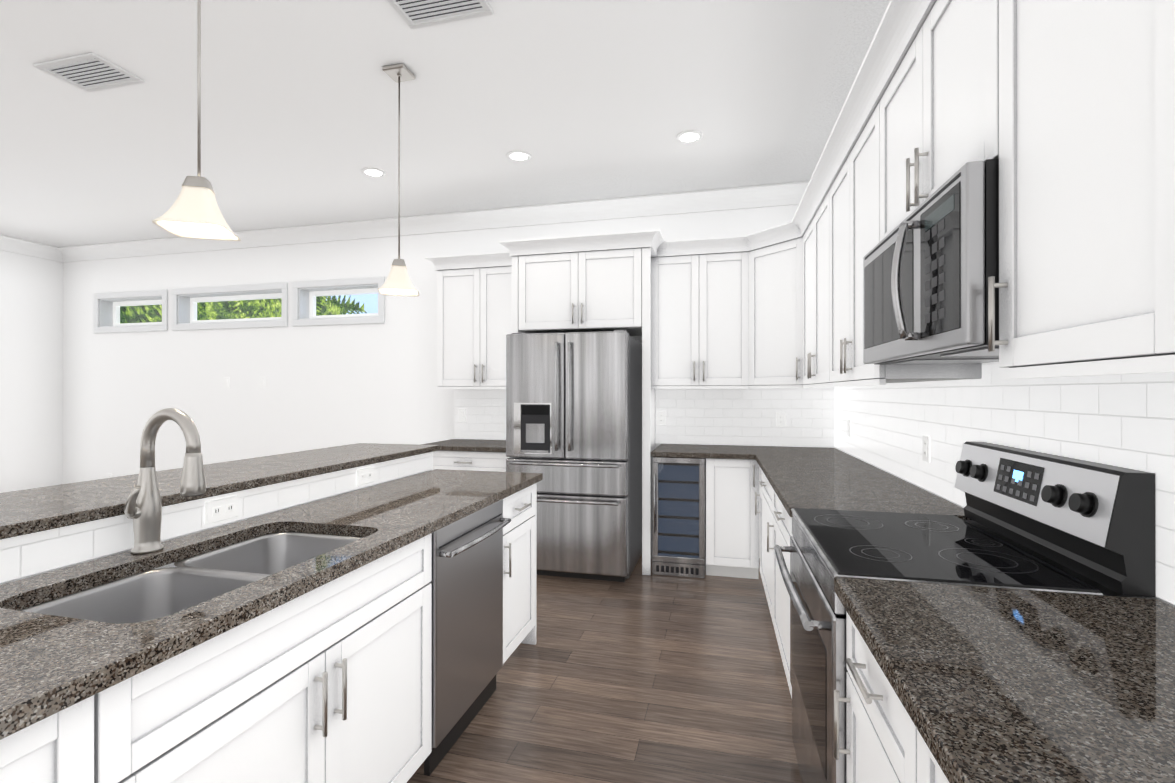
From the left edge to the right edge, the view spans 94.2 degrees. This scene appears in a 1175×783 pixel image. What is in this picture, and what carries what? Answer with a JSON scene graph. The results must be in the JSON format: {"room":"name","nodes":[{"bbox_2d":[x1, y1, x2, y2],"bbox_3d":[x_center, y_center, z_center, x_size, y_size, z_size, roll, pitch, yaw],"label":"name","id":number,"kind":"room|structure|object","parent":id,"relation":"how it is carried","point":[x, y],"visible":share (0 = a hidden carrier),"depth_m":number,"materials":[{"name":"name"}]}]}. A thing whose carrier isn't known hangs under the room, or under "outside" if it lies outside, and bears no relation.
{"room":"kitchen","nodes":[
{"label":"kitchen","id":0,"kind":"room"},
{"bbox_2d":[0,250,62,492],"bbox_3d":[-7.375,-0.147,1.605,0.200,3.000,10.200,0,0,14],"label":"wall","id":1,"kind":"structure","parent":0,"point":[31,372],"depth_m":6.04,"materials":[{"name":"white paint"}]},
{"bbox_2d":[0,234,63,262],"bbox_3d":[-7.250,-1.574,1.472,0.105,0.145,9.997,0,0,14],"label":"crown molding","id":2,"kind":"structure","parent":1,"relation":"attached to","point":[7,243],"depth_m":5.99,"materials":[{"name":"white paint"}]},
{"bbox_2d":[0,0,889,246],"bbox_3d":[-3.259,-1.699,0.465,8.940,0.100,10.600,0,0,14],"label":"ceiling","id":3,"kind":"structure","parent":0,"point":[580,100],"depth_m":3.14,"materials":[{"name":"white paint"}]},
{"bbox_2d":[33,52,144,92],"bbox_3d":[-2.563,-1.639,2.816,0.400,0.012,0.250,0,0,14],"label":"ceiling vent","id":4,"kind":"object","parent":3,"relation":"in","point":[90,72],"visible":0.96,"depth_m":2.81,"materials":[{"name":"white metal"}]},
{"bbox_2d":[152,0,240,240],"bbox_3d":[-1.236,-1.077,1.738,0.194,1.137,0.194,0,0,-14],"label":"pendant light","id":5,"kind":"object","parent":3,"relation":"hanging from","point":[193,212],"visible":1,"depth_m":1.72,"materials":[{"name":"white glass"}]},
{"bbox_2d":[361,167,385,176],"bbox_3d":[-1.602,-1.639,4.090,0.170,0.008,0.170,0,0,14],"label":"recessed light","id":6,"kind":"object","parent":3,"relation":"in","point":[372,172],"visible":1,"depth_m":4.09,"materials":[{"name":"white paint"}]},
{"bbox_2d":[378,63,418,295],"bbox_3d":[-0.967,-1.076,2.805,0.194,1.137,0.194,0,0,-14],"label":"pendant light","id":7,"kind":"object","parent":3,"relation":"hanging from","point":[397,282],"visible":1,"depth_m":2.78,"materials":[{"name":"white glass"}]},
{"bbox_2d":[387,0,493,29],"bbox_3d":[-0.631,-1.639,2.298,0.400,0.012,0.250,0,0,14],"label":"ceiling vent","id":8,"kind":"object","parent":3,"relation":"in","point":[423,13],"visible":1,"depth_m":2.35,"materials":[{"name":"white metal"}]},
{"bbox_2d":[507,150,530,161],"bbox_3d":[-0.477,-1.639,3.806,0.170,0.008,0.170,0,0,14],"label":"recessed light","id":9,"kind":"object","parent":3,"relation":"in","point":[517,155],"visible":1,"depth_m":3.79,"materials":[{"name":"white paint"}]},
{"bbox_2d":[676,130,702,142],"bbox_3d":[0.657,-1.640,3.520,0.170,0.008,0.170,0,0,14],"label":"recessed light","id":10,"kind":"object","parent":3,"relation":"in","point":[690,136],"visible":0.98,"depth_m":3.51,"materials":[{"name":"white paint"}]},
{"bbox_2d":[63,204,830,557],"bbox_3d":[-2.011,-0.142,5.408,8.340,3.000,0.200,0,0,14],"label":"wall","id":11,"kind":"structure","parent":0,"point":[331,386],"depth_m":5.61,"materials":[{"name":"white paint"}]},
{"bbox_2d":[94,289,167,332],"bbox_3d":[-5.063,-0.886,6.170,1.060,0.450,0.218,0,0,14],"label":"window","id":12,"kind":"structure","parent":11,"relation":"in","point":[107,310],"depth_m":6.16,"materials":[{"name":"white paint"}]},
{"bbox_2d":[172,282,287,330],"bbox_3d":[-3.756,-0.886,5.840,1.495,0.450,0.218,0,0,14],"label":"window","id":13,"kind":"structure","parent":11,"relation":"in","point":[187,307],"depth_m":5.82,"materials":[{"name":"white paint"}]},
{"bbox_2d":[292,276,384,325],"bbox_3d":[-2.455,-0.887,5.512,1.060,0.450,0.218,0,0,14],"label":"window","id":14,"kind":"structure","parent":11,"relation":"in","point":[308,294],"depth_m":5.49,"materials":[{"name":"white paint"}]},
{"bbox_2d":[60,181,808,261],"bbox_3d":[-2.076,-1.569,5.268,8.040,0.145,0.105,0,0,14],"label":"crown molding","id":15,"kind":"structure","parent":11,"relation":"attached to","point":[765,195],"depth_m":5.01,"materials":[{"name":"white paint"}]},
{"bbox_2d":[436,252,519,387],"bbox_3d":[-0.882,-0.605,4.847,0.825,1.125,0.333,0,0,14],"label":"upper cabinet","id":16,"kind":"object","parent":11,"relation":"attached to","point":[476,292],"depth_m":4.69,"materials":[{"name":"paint"}]},
{"bbox_2d":[516,232,647,335],"bbox_3d":[0.006,-0.823,4.466,0.975,0.690,0.638,0,0,14],"label":"upper cabinet","id":17,"kind":"object","parent":11,"relation":"attached to","point":[598,283],"depth_m":4.15,"materials":[{"name":"paint"}]},
{"bbox_2d":[455,387,834,447],"bbox_3d":[0.355,0.190,4.704,3.293,0.505,0.006,0,0,14],"label":"wall tiles","id":18,"kind":"structure","parent":11,"relation":"attached to","point":[745,417],"depth_m":4.51,"materials":[{"name":"white tile"}]},
{"bbox_2d":[459,409,465,421],"bbox_3d":[-1.166,0.223,5.079,0.072,0.116,0.010,0,0,14],"label":"switch plate","id":19,"kind":"object","parent":18,"relation":"attached to","point":[462,415],"visible":1,"depth_m":5.08,"materials":[{"name":"white plastic"}]},
{"bbox_2d":[657,411,664,424],"bbox_3d":[0.623,0.227,4.629,0.072,0.116,0.007,0,0,14],"label":"electrical outlet","id":20,"kind":"object","parent":18,"relation":"attached to","point":[660,417],"visible":1,"depth_m":4.63,"materials":[{"name":"white plastic"}]},
{"bbox_2d":[777,412,785,426],"bbox_3d":[1.559,0.227,4.393,0.072,0.116,0.007,0,0,14],"label":"electrical outlet","id":21,"kind":"object","parent":18,"relation":"attached to","point":[781,419],"visible":1,"depth_m":4.39,"materials":[{"name":"white plastic"}]},
{"bbox_2d":[648,236,739,387],"bbox_3d":[0.922,-0.606,4.374,0.799,1.125,0.368,0,0,14],"label":"upper cabinet","id":22,"kind":"object","parent":11,"relation":"attached to","point":[694,284],"depth_m":4.23,"materials":[{"name":"paint"}]},
{"bbox_2d":[407,554,801,782],"bbox_3d":[-3.259,1.401,0.461,8.940,0.100,10.600,0,0,14],"label":"floor","id":23,"kind":"structure","parent":0,"point":[637,676],"depth_m":2.44,"materials":[{"name":"brown wood"}]},
{"bbox_2d":[0,672,151,782],"bbox_3d":[-1.202,0.913,0.515,0.618,0.876,1.030,0,0,14],"label":"base cabinet","id":24,"kind":"object","parent":23,"relation":"on","point":[107,738],"depth_m":0.88,"materials":[{"name":"paint"}]},
{"bbox_2d":[264,496,511,782],"bbox_3d":[-0.757,0.926,2.254,0.630,0.854,0.720,0,0,14],"label":"base cabinet","id":25,"kind":"object","parent":23,"relation":"on","point":[391,698],"depth_m":1.78,"materials":[{"name":"paint"}]},
{"bbox_2d":[0,444,439,539],"bbox_3d":[-1.557,0.318,1.343,0.530,0.030,3.780,0,0,14],"label":"countertop","id":26,"kind":"structure","parent":25,"relation":"on","point":[27,512],"depth_m":1.82,"materials":[{"name":"stone"}]},
{"bbox_2d":[0,468,542,743],"bbox_3d":[-1.012,0.457,1.200,0.639,0.036,3.770,0,0,14],"label":"countertop","id":27,"kind":"structure","parent":25,"relation":"on","point":[52,661],"depth_m":1.24,"materials":[{"name":"stone"}]},
{"bbox_2d":[108,408,211,555],"bbox_3d":[-1.146,0.241,1.466,0.222,0.394,0.118,0,0,14],"label":"faucet","id":28,"kind":"object","parent":27,"relation":"on","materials":[{"name":"silver metal"}]},
{"bbox_2d":[432,450,509,471],"bbox_3d":[-0.917,0.918,4.707,0.823,0.876,0.618,0,0,14],"label":"base cabinet","id":29,"kind":"object","parent":23,"relation":"on","point":[448,460],"depth_m":4.40,"materials":[{"name":"paint"}]},
{"bbox_2d":[420,439,505,451],"bbox_3d":[-0.932,0.461,4.693,0.842,0.036,0.637,0,0,14],"label":"countertop","id":30,"kind":"structure","parent":29,"relation":"on","point":[474,445],"depth_m":4.48,"materials":[{"name":"stone"}]},
{"bbox_2d":[512,484,536,652],"bbox_3d":[-0.631,0.916,2.778,0.618,0.876,0.478,0,0,14],"label":"base cabinet","id":31,"kind":"object","parent":23,"relation":"on","point":[524,505],"depth_m":2.76,"materials":[{"name":"paint"}]},
{"bbox_2d":[506,330,641,581],"bbox_3d":[-0.062,0.461,4.281,0.895,1.788,0.962,0,0,14],"label":"refrigerator","id":32,"kind":"object","parent":23,"relation":"on","point":[574,418],"visible":0.83,"depth_m":3.86,"materials":[{"name":"silver metal"}]},
{"bbox_2d":[652,457,705,578],"bbox_3d":[0.730,0.919,4.260,0.380,0.872,0.659,0,0,14],"label":"wine cooler","id":33,"kind":"object","parent":23,"relation":"on","point":[678,516],"visible":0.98,"depth_m":3.99,"materials":[{"name":"silver metal"}]},
{"bbox_2d":[706,458,758,578],"bbox_3d":[1.108,0.917,4.196,0.370,0.876,0.618,0,0,14],"label":"base cabinet","id":34,"kind":"object","parent":23,"relation":"on","point":[732,529],"depth_m":3.91,"materials":[{"name":"paint"}]},
{"bbox_2d":[651,444,754,458],"bbox_3d":[0.893,0.460,4.231,0.720,0.036,0.640,0,0,14],"label":"countertop","id":35,"kind":"structure","parent":34,"relation":"on","point":[663,450],"depth_m":4.03,"materials":[{"name":"stone"}]},
{"bbox_2d":[759,468,766,597],"bbox_3d":[1.397,0.916,3.260,0.649,0.876,0.965,0,0,14],"label":"base cabinet","id":36,"kind":"object","parent":23,"relation":"on","point":[763,480],"depth_m":3.52,"materials":[{"name":"paint"}]},
{"bbox_2d":[767,479,838,759],"bbox_3d":[1.192,0.915,2.446,0.649,0.876,0.953,0,0,14],"label":"base cabinet","id":37,"kind":"object","parent":23,"relation":"on","point":[779,523],"depth_m":2.63,"materials":[{"name":"paint"}]},
{"bbox_2d":[751,446,970,519],"bbox_3d":[1.351,0.459,3.180,0.682,0.036,2.454,0,0,14],"label":"countertop","id":38,"kind":"structure","parent":37,"relation":"on","point":[800,477],"depth_m":2.56,"materials":[{"name":"stone"}]},
{"bbox_2d":[839,611,886,782],"bbox_3d":[0.869,0.913,0.963,0.659,0.876,0.534,0,0,14],"label":"base cabinet","id":39,"kind":"object","parent":23,"relation":"on","point":[885,742],"depth_m":1.14,"materials":[{"name":"paint"}]},
{"bbox_2d":[887,680,948,782],"bbox_3d":[0.714,0.912,0.351,0.659,0.876,0.970,0,0,14],"label":"base cabinet","id":40,"kind":"object","parent":23,"relation":"on","point":[909,759],"depth_m":0.89,"materials":[{"name":"paint"}]},
{"bbox_2d":[834,576,1174,782],"bbox_3d":[0.624,0.455,0.066,0.678,0.036,2.394,0,0,14],"label":"countertop","id":41,"kind":"structure","parent":40,"relation":"on","point":[995,685],"depth_m":0.84,"materials":[{"name":"stone"}]},
{"bbox_2d":[774,441,1155,782],"bbox_3d":[0.954,0.763,1.616,0.715,1.176,0.779,0,0,14],"label":"electric range","id":42,"kind":"object","parent":23,"relation":"on","point":[1039,521],"visible":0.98,"depth_m":1.43,"materials":[{"name":"black glass"}]},
{"bbox_2d":[863,158,998,364],"bbox_3d":[1.077,-0.296,1.558,0.453,0.402,0.858,0,0,14],"label":"microwave","id":43,"kind":"object","parent":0,"point":[930,264],"visible":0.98,"depth_m":1.34,"materials":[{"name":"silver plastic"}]},
{"bbox_2d":[835,448,1174,606],"bbox_3d":[0.947,-0.150,-0.544,0.437,3.000,10.703,0,0,14],"label":"wall","id":44,"kind":"structure","parent":0,"point":[1166,602],"depth_m":2.28,"materials":[{"name":"white tile"}]},
{"bbox_2d":[740,216,795,387],"bbox_3d":[1.521,-0.606,4.049,0.729,1.125,0.704,0,0,14],"label":"upper cabinet","id":45,"kind":"object","parent":44,"relation":"attached to","point":[768,255],"depth_m":3.99,"materials":[{"name":"paint"}]},
{"bbox_2d":[796,192,811,387],"bbox_3d":[1.582,-0.607,3.491,0.401,1.125,0.550,0,0,14],"label":"upper cabinet","id":46,"kind":"object","parent":44,"relation":"attached to","point":[804,217],"depth_m":3.68,"materials":[{"name":"paint"}]},
{"bbox_2d":[812,180,885,387],"bbox_3d":[1.491,-0.608,3.057,0.364,1.125,0.570,0,0,14],"label":"upper cabinet","id":47,"kind":"object","parent":44,"relation":"attached to","point":[815,191],"depth_m":3.25,"materials":[{"name":"paint"}]},
{"bbox_2d":[820,56,999,383],"bbox_3d":[1.326,-0.609,2.402,0.364,1.125,1.023,0,0,14],"label":"upper cabinet","id":48,"kind":"object","parent":44,"relation":"attached to","point":[850,176],"depth_m":2.38,"materials":[{"name":"paint"}]},
{"bbox_2d":[880,0,991,240],"bbox_3d":[1.134,-0.837,1.544,0.347,0.671,0.866,0,0,14],"label":"upper cabinet","id":49,"kind":"object","parent":44,"relation":"attached to","point":[936,62],"depth_m":1.52,"materials":[{"name":"paint"}]},
{"bbox_2d":[835,362,1174,604],"bbox_3d":[1.309,0.154,1.565,0.104,0.567,5.612,0,0,14],"label":"wall tiles","id":50,"kind":"structure","parent":44,"relation":"attached to","point":[1125,420],"depth_m":1.67,"materials":[{"name":"white tile"}]},
{"bbox_2d":[848,420,850,436],"bbox_3d":[1.829,0.256,3.820,0.008,0.116,0.072,0,0,14],"label":"outlet","id":51,"kind":"object","parent":50,"relation":"in","point":[849,428],"visible":1,"depth_m":3.80,"materials":[{"name":"white plastic"}]},
{"bbox_2d":[922,435,929,462],"bbox_3d":[1.503,0.254,2.427,0.008,0.116,0.072,0,0,14],"label":"outlet","id":52,"kind":"object","parent":50,"relation":"in","point":[925,448],"visible":1,"depth_m":2.42,"materials":[{"name":"white plastic"}]},
{"bbox_2d":[972,0,1174,375],"bbox_3d":[0.992,-0.611,0.883,0.369,1.125,0.605,0,0,14],"label":"upper cabinet","id":53,"kind":"object","parent":44,"relation":"attached to","point":[1064,110],"depth_m":0.90,"materials":[{"name":"paint"}]},
{"label":"outside","id":54,"kind":"structure","parent":0,"visible":0},
{"bbox_2d":[326,293,377,313],"bbox_3d":[-2.754,-2.126,9.620,12.840,7.020,0.001,0,0,14],"label":"sky","id":55,"kind":"structure","parent":54,"point":[369,304],"depth_m":9.94,"materials":[{"name":"blue"}]},
{"bbox_3d":[-3.116,1.432,7.979,12.940,0.100,3.750,0,0,14],"label":"ground","id":56,"kind":"structure","parent":54,"visible":0},
{"bbox_2d":[120,305,161,322],"bbox_3d":[-6.764,-0.251,8.263,3.360,3.266,1.129,0,0,11],"label":"palm tree","id":57,"kind":"object","parent":56,"relation":"on","point":[128,314],"depth_m":8.14,"materials":[{"name":"green plant"}]},
{"bbox_2d":[120,296,335,323],"bbox_3d":[-4.997,-0.261,7.723,3.460,3.285,1.155,0,0,14],"label":"palm tree","id":58,"kind":"object","parent":56,"relation":"on","point":[214,313],"depth_m":7.65,"materials":[{"name":"green plant"}]},
{"bbox_2d":[216,295,366,319],"bbox_3d":[-3.994,-0.114,7.144,2.454,2.989,0.903,0,0,14],"label":"palm tree","id":59,"kind":"object","parent":56,"relation":"on","point":[272,306],"depth_m":7.12,"materials":[{"name":"green plant"}]}
]}

